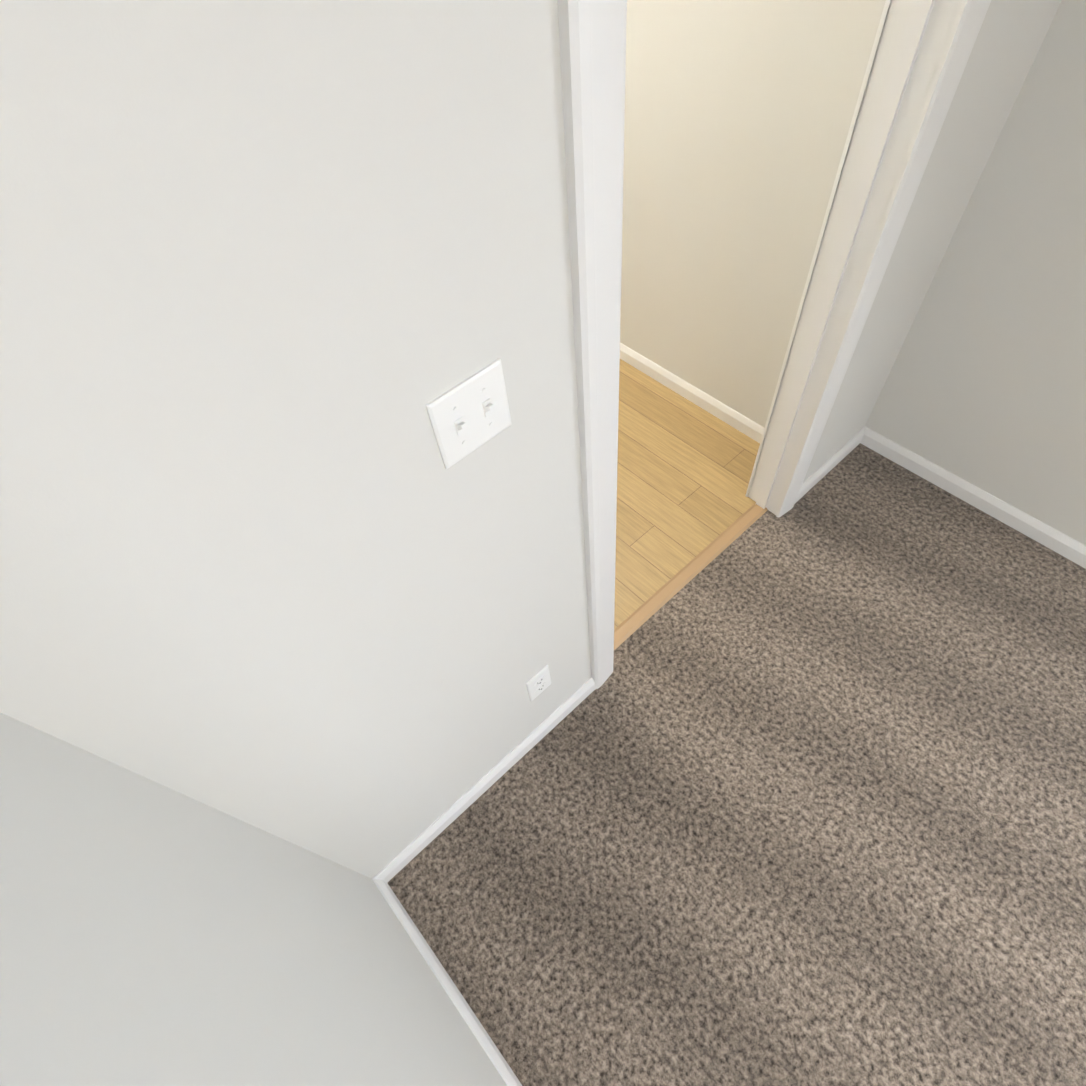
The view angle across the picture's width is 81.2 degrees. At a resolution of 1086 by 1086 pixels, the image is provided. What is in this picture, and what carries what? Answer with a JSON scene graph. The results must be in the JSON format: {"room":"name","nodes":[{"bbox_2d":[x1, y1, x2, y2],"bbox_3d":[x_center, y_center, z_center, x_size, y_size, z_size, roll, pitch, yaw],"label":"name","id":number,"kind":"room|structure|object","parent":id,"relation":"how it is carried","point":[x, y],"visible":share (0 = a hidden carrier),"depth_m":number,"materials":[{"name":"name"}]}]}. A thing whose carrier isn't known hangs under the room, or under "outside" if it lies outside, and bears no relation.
{"room":"empty bedroom","nodes":[
{"label":"empty bedroom","id":0,"kind":"room"},
{"bbox_2d":[0,712,506,1085],"bbox_3d":[-0.381,0.310,0.364,0.120,2.740,0.600,-38,60,-19],"label":"wall","id":1,"kind":"structure","parent":0,"point":[153,933],"depth_m":0.64,"materials":[{"name":"paint"}]},
{"bbox_2d":[372,870,521,1085],"bbox_3d":[-0.167,1.079,1.440,0.014,0.068,0.704,-38,60,-19],"label":"baseboard","id":2,"kind":"structure","parent":1,"relation":"attached to","point":[381,880],"depth_m":1.47,"materials":[{"name":"white"}]},
{"bbox_2d":[0,0,1061,878],"bbox_3d":[-0.475,-0.014,0.599,4.065,2.740,0.120,-38,60,-19],"label":"wall","id":3,"kind":"structure","parent":0,"point":[276,276],"depth_m":0.64,"materials":[{"name":"paint"}]},
{"bbox_2d":[425,358,511,469],"bbox_3d":[-0.088,-0.162,0.822,0.116,0.114,0.017,-38,60,-19],"label":"light switch","id":4,"kind":"object","parent":3,"relation":"attached to","point":[469,415],"visible":1,"depth_m":0.81,"materials":[{"name":"white plastic"}]},
{"bbox_2d":[373,677,594,877],"bbox_3d":[-0.136,0.640,1.743,0.772,0.068,0.014,-38,60,-19],"label":"baseboard","id":5,"kind":"structure","parent":3,"relation":"attached to","point":[427,836],"depth_m":1.72,"materials":[{"name":"white wood"}]},
{"bbox_2d":[526,665,550,700],"bbox_3d":[-0.008,0.350,1.576,0.070,0.114,0.007,-38,60,-19],"label":"electrical outlet","id":6,"kind":"object","parent":3,"relation":"attached to","point":[538,683],"visible":1,"depth_m":1.56,"materials":[{"name":"white plastic"}]},
{"bbox_2d":[558,0,990,688],"bbox_3d":[0.380,-0.493,1.227,0.976,2.118,0.158,-38,60,-19],"label":"door frame","id":7,"kind":"structure","parent":3,"relation":"attached to","point":[918,60],"depth_m":1.19,"materials":[{"name":"white wood"}]},
{"bbox_2d":[795,427,867,502],"bbox_3d":[1.016,-0.271,2.262,0.392,0.068,0.014,-38,60,-19],"label":"baseboard","id":8,"kind":"structure","parent":3,"relation":"attached to","point":[861,437],"depth_m":2.26,"materials":[{"name":"white wood"}]},
{"bbox_2d":[614,359,759,628],"bbox_3d":[-2.328,-1.629,3.623,4.340,0.060,7.180,-38,60,-19],"label":"floor","id":9,"kind":"structure","parent":0,"point":[685,466],"depth_m":2.32,"materials":[{"name":"beige wood"}]},
{"bbox_2d":[614,503,767,649],"bbox_3d":[0.468,0.108,2.091,0.820,0.006,0.050,-38,60,-19],"label":"trim","id":10,"kind":"structure","parent":9,"relation":"on","point":[641,615],"depth_m":2.09,"materials":[{"name":"beige wood"}]},
{"bbox_2d":[388,443,1085,1085],"bbox_3d":[0.963,1.927,0.814,4.305,0.060,3.960,-38,60,-19],"label":"floor carpet","id":11,"kind":"object","parent":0,"point":[794,795],"depth_m":1.64,"materials":[{"name":"brown carpet"}]},
{"bbox_2d":[620,0,885,427],"bbox_3d":[-0.073,-1.922,1.887,0.120,2.740,2.755,-38,60,-19],"label":"wall","id":12,"kind":"structure","parent":0,"point":[738,117],"depth_m":1.85,"materials":[{"name":"paint"}]},
{"bbox_2d":[620,343,763,442],"bbox_3d":[-0.013,-1.122,2.958,0.014,0.068,2.755,-38,60,-19],"label":"baseboard","id":13,"kind":"structure","parent":12,"relation":"attached to","point":[748,427],"depth_m":2.50,"materials":[{"name":"white wood"}]},
{"bbox_2d":[865,0,1085,544],"bbox_3d":[2.375,-0.112,0.380,0.120,2.740,4.020,-38,60,-19],"label":"wall","id":14,"kind":"structure","parent":0,"point":[984,388],"depth_m":1.76,"materials":[{"name":"paint"}]},
{"bbox_2d":[864,426,1085,568],"bbox_3d":[2.425,0.679,1.457,0.014,0.068,3.750,-38,60,-19],"label":"baseboard","id":15,"kind":"structure","parent":14,"relation":"attached to","point":[1010,516],"depth_m":2.12,"materials":[{"name":"white wood"}]}
]}

